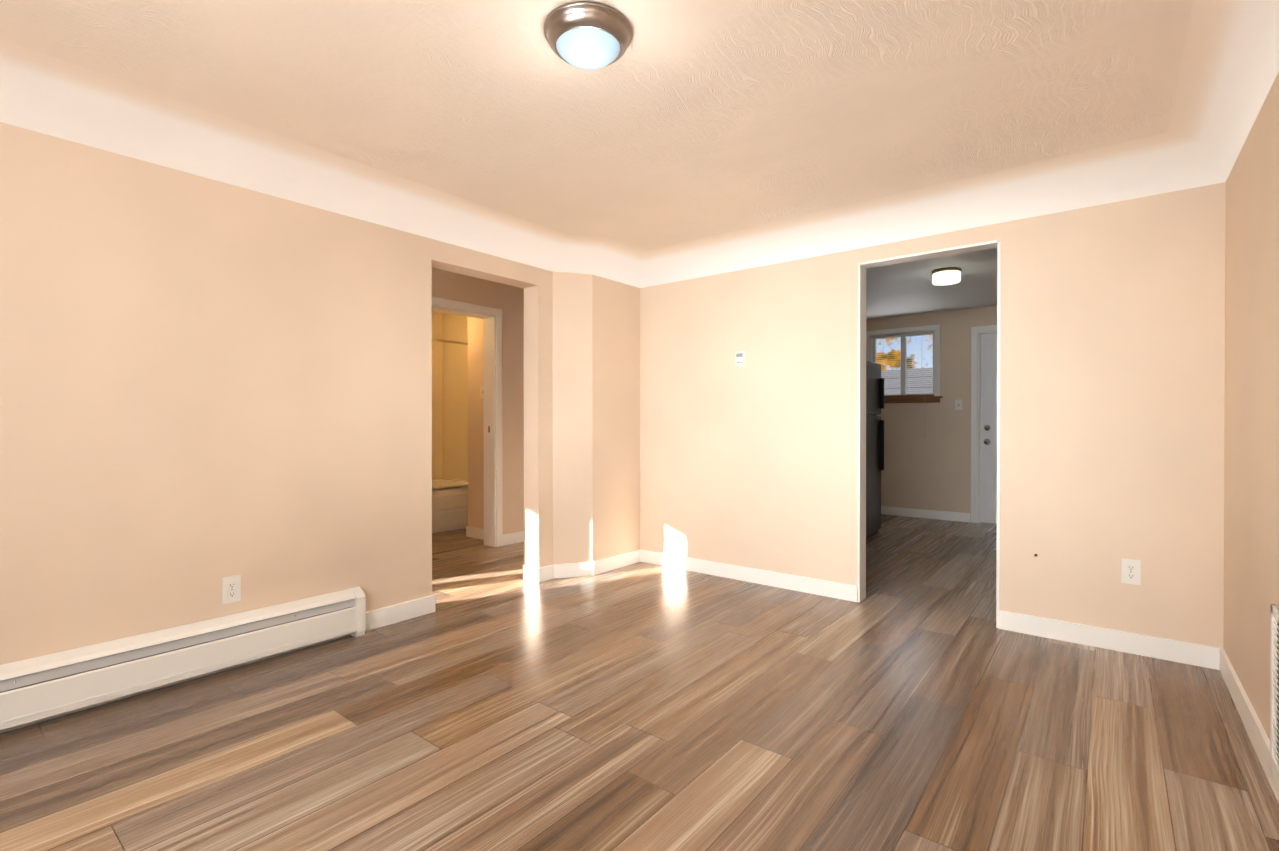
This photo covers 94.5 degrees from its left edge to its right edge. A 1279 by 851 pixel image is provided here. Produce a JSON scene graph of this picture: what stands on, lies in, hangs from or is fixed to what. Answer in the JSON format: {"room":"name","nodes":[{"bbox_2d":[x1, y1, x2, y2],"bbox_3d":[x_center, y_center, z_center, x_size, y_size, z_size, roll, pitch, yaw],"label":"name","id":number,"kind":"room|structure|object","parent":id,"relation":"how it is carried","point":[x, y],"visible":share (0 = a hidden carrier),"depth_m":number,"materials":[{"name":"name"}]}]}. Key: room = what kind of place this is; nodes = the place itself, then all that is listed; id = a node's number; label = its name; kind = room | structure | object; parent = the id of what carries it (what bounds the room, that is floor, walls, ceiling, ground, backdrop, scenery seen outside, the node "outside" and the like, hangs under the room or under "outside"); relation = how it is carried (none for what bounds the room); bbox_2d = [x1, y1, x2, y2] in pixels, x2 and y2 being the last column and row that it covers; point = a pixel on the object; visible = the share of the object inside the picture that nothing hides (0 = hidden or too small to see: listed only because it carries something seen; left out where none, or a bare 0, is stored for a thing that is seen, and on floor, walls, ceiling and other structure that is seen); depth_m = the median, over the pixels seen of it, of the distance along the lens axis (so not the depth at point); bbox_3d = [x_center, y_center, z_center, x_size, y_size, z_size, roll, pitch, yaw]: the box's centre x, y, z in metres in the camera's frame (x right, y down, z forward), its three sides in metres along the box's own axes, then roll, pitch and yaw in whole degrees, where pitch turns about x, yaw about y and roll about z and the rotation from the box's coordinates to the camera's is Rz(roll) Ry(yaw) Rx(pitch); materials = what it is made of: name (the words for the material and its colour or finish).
{"room":"empty living room","nodes":[
{"label":"empty living room","id":0,"kind":"room"},
{"bbox_2d":[0,122,639,664],"bbox_3d":[-1.764,-0.097,2.612,0.310,2.320,5.590,0,0,39],"label":"wall","id":1,"kind":"structure","parent":0,"point":[206,384],"depth_m":2.59,"materials":[{"name":"paint"}]},
{"bbox_2d":[222,575,240,603],"bbox_3d":[-1.786,0.718,2.588,0.007,0.115,0.070,0,0,39],"label":"outlet","id":2,"kind":"object","parent":1,"relation":"attached to","point":[231,589],"visible":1,"depth_m":2.58,"materials":[{"name":"white plastic"}]},
{"bbox_2d":[0,0,1278,287],"bbox_3d":[-0.180,-1.151,1.875,3.400,0.200,4.460,0,0,39],"label":"trim","id":3,"kind":"structure","parent":1,"relation":"attached to","point":[1228,66],"depth_m":2.72,"materials":[{"name":"paint"}]},
{"bbox_2d":[366,549,1278,803],"bbox_3d":[-0.239,1.019,1.932,3.550,0.095,4.460,0,0,39],"label":"baseboard","id":4,"kind":"structure","parent":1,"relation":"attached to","point":[1206,656],"depth_m":3.04,"materials":[{"name":"white wood"}]},
{"bbox_2d":[432,312,443,478],"bbox_3d":[-3.020,-0.113,5.921,0.120,2.320,2.540,0,0,39],"label":"wall","id":5,"kind":"structure","parent":0,"point":[437,319],"depth_m":6.73,"materials":[{"name":"paint"}]},
{"bbox_2d":[444,313,463,479],"bbox_3d":[-1.547,-0.115,6.294,1.660,2.320,0.120,0,0,39],"label":"wall","id":6,"kind":"structure","parent":0,"point":[457,416],"depth_m":6.65,"materials":[{"name":"paint"}]},
{"bbox_2d":[432,338,467,344],"bbox_3d":[-2.309,-0.830,5.350,0.056,0.055,2.298,0,0,39],"label":"shower rail","id":7,"kind":"object","parent":6,"relation":"attached to","point":[449,341],"depth_m":5.87,"materials":[{"name":"silver metal"}]},
{"bbox_2d":[464,316,483,528],"bbox_3d":[-1.286,-0.112,5.651,0.450,2.320,0.520,0,0,39],"label":"wall","id":8,"kind":"structure","parent":0,"point":[473,327],"depth_m":5.53,"materials":[{"name":"paint"}]},
{"bbox_2d":[466,526,483,539],"bbox_3d":[-1.445,1.002,5.442,0.433,0.095,0.013,0,0,39],"label":"baseboard","id":9,"kind":"structure","parent":8,"relation":"attached to","point":[473,532],"depth_m":5.50,"materials":[{"name":"white wood"}]},
{"bbox_2d":[481,385,483,397],"bbox_3d":[-1.441,-0.311,5.430,0.070,0.115,0.014,0,0,39],"label":"bathroom light switch","id":10,"kind":"object","parent":8,"relation":"attached to","point":[482,391],"visible":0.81,"depth_m":5.43,"materials":[{"name":"white plastic"}]},
{"bbox_2d":[432,268,523,534],"bbox_3d":[-2.671,-0.101,3.431,0.150,2.320,5.740,0,0,39],"label":"wall","id":11,"kind":"structure","parent":0,"point":[508,300],"depth_m":5.22,"materials":[{"name":"paint"}]},
{"bbox_2d":[432,296,502,546],"bbox_3d":[-1.516,0.022,4.870,0.168,2.060,0.830,0,0,39],"label":"door frame","id":12,"kind":"structure","parent":11,"relation":"attached to","point":[491,317],"depth_m":5.12,"materials":[{"name":"white wood"}]},
{"bbox_2d":[503,531,523,545],"bbox_3d":[-1.068,1.002,5.317,0.013,0.095,0.420,0,0,39],"label":"baseboard","id":13,"kind":"structure","parent":11,"relation":"attached to","point":[508,539],"depth_m":5.24,"materials":[{"name":"white wood"}]},
{"bbox_2d":[0,0,1192,251],"bbox_3d":[-0.180,-1.251,1.874,3.000,0.001,4.060,0,0,39],"label":"ceiling","id":14,"kind":"structure","parent":0,"point":[682,122],"depth_m":2.20,"materials":[{"name":"paint"}]},
{"bbox_2d":[544,1,632,69],"bbox_3d":[-0.163,-1.201,1.880,0.282,0.100,0.282,0,0,39],"label":"ceiling light","id":15,"kind":"object","parent":14,"relation":"attached to","point":[587,35],"visible":1,"depth_m":1.81,"materials":[{"name":"silver metal"}]},
{"bbox_2d":[0,514,1278,850],"bbox_3d":[-0.315,1.117,3.962,7.800,0.120,10.600,0,0,39],"label":"floor","id":16,"kind":"structure","parent":0,"point":[916,700],"depth_m":2.03,"materials":[{"name":"brown wood"}]},
{"bbox_2d":[0,586,365,732],"bbox_3d":[-2.119,0.947,2.121,0.067,0.237,2.272,0,0,39],"label":"heater","id":17,"kind":"object","parent":16,"relation":"on","point":[34,690],"visible":1,"depth_m":2.37,"materials":[{"name":"white metal"}]},
{"bbox_2d":[432,478,467,533],"bbox_3d":[-2.432,0.827,5.840,0.866,0.440,1.660,0,0,39],"label":"bathtub","id":18,"kind":"object","parent":16,"relation":"on","point":[449,504],"visible":0.19,"depth_m":5.87,"materials":[{"name":"white ceramic"}]},
{"bbox_2d":[866,360,883,537],"bbox_3d":[1.845,0.226,5.638,0.765,1.645,0.720,0,0,39],"label":"fridge","id":19,"kind":"object","parent":16,"relation":"on","point":[874,425],"visible":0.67,"depth_m":5.53,"materials":[{"name":"black metal"}]},
{"bbox_2d":[866,306,996,521],"bbox_3d":[3.435,-0.116,6.575,3.600,2.320,0.150,0,0,39],"label":"wall","id":20,"kind":"structure","parent":0,"point":[931,470],"depth_m":6.57,"materials":[{"name":"paint"}]},
{"bbox_2d":[866,324,942,402],"bbox_3d":[3.055,-0.690,6.850,0.860,0.865,0.190,0,0,39],"label":"kitchen window","id":21,"kind":"structure","parent":20,"relation":"in","point":[936,397],"depth_m":6.79,"materials":[{"name":"white"}]},
{"bbox_2d":[872,331,933,436],"bbox_3d":[3.019,-0.463,6.806,0.676,1.190,0.105,0,0,39],"label":"window blind","id":22,"kind":"object","parent":21,"relation":"attached to","point":[899,336],"visible":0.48,"depth_m":6.79,"materials":[{"name":"white"}]},
{"bbox_2d":[881,506,969,521],"bbox_3d":[2.922,0.995,6.885,1.640,0.095,0.013,0,0,39],"label":"baseboard","id":23,"kind":"structure","parent":20,"relation":"attached to","point":[932,514],"depth_m":6.63,"materials":[{"name":"white wood"}]},
{"bbox_2d":[955,399,961,409],"bbox_3d":[3.476,-0.226,6.435,0.070,0.115,0.014,0,0,39],"label":"light switch","id":24,"kind":"object","parent":20,"relation":"attached to","point":[958,404],"visible":1,"depth_m":6.44,"materials":[{"name":"white plastic"}]},
{"bbox_2d":[971,325,996,522],"bbox_3d":[3.977,-0.007,6.133,0.920,2.105,0.166,0,0,39],"label":"door frame","id":25,"kind":"structure","parent":20,"relation":"attached to","point":[976,331],"depth_m":6.33,"materials":[{"name":"white wood"}]},
{"bbox_2d":[980,333,996,523],"bbox_3d":[3.945,0.030,6.093,0.758,2.016,0.114,0,0,39],"label":"kitchen door","id":26,"kind":"structure","parent":20,"relation":"in","point":[988,427],"depth_m":6.29,"materials":[{"name":"white wood"}]},
{"bbox_2d":[866,248,996,318],"bbox_3d":[2.433,-1.262,5.025,3.240,0.012,3.515,0,0,39],"label":"ceiling","id":27,"kind":"structure","parent":0,"point":[905,288],"depth_m":5.39,"materials":[{"name":"white paint"}]},
{"bbox_2d":[932,267,961,284],"bbox_3d":[2.487,-1.203,4.787,0.216,0.105,0.216,0,0,39],"label":"kitchen ceiling light","id":28,"kind":"object","parent":27,"relation":"attached to","point":[947,276],"visible":1,"depth_m":4.71,"materials":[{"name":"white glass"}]},
{"bbox_2d":[640,182,1225,647],"bbox_3d":[1.364,-0.102,3.568,3.390,2.320,0.105,0,0,39],"label":"wall","id":29,"kind":"structure","parent":0,"point":[1112,370],"depth_m":2.99,"materials":[{"name":"paint"}]},
{"bbox_2d":[735,351,745,366],"bbox_3d":[0.684,-0.454,4.021,0.072,0.100,0.028,0,0,39],"label":"thermostat","id":30,"kind":"object","parent":29,"relation":"attached to","point":[740,358],"visible":1,"depth_m":4.01,"materials":[{"name":"white plastic"}]},
{"bbox_2d":[858,239,999,627],"bbox_3d":[1.630,0.044,3.357,0.732,2.031,0.113,0,0,39],"label":"door frame","id":31,"kind":"structure","parent":29,"relation":"attached to","point":[863,267],"depth_m":3.54,"materials":[{"name":"white wood"}]},
{"bbox_2d":[1121,558,1140,584],"bbox_3d":[2.294,0.682,2.757,0.070,0.115,0.007,0,0,39],"label":"outlet","id":32,"kind":"object","parent":29,"relation":"attached to","point":[1130,571],"visible":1,"depth_m":2.75,"materials":[{"name":"white plastic"}]},
{"bbox_2d":[1223,72,1278,739],"bbox_3d":[2.336,-0.095,2.189,0.150,2.320,8.380,0,0,39],"label":"wall","id":33,"kind":"structure","parent":0,"point":[1251,511],"depth_m":2.05,"materials":[{"name":"paint"}]},
{"bbox_2d":[1270,604,1278,788],"bbox_3d":[1.679,0.778,1.502,0.012,0.500,0.640,0,0,39],"label":"air vent","id":34,"kind":"object","parent":33,"relation":"in","point":[1274,695],"visible":0.98,"depth_m":1.73,"materials":[{"name":"white"}]},
{"label":"outside","id":35,"kind":"structure","parent":0,"visible":0},
{"bbox_2d":[876,335,932,394],"bbox_3d":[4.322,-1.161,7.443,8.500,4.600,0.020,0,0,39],"label":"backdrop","id":36,"kind":"structure","parent":35,"point":[917,361],"depth_m":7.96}
]}

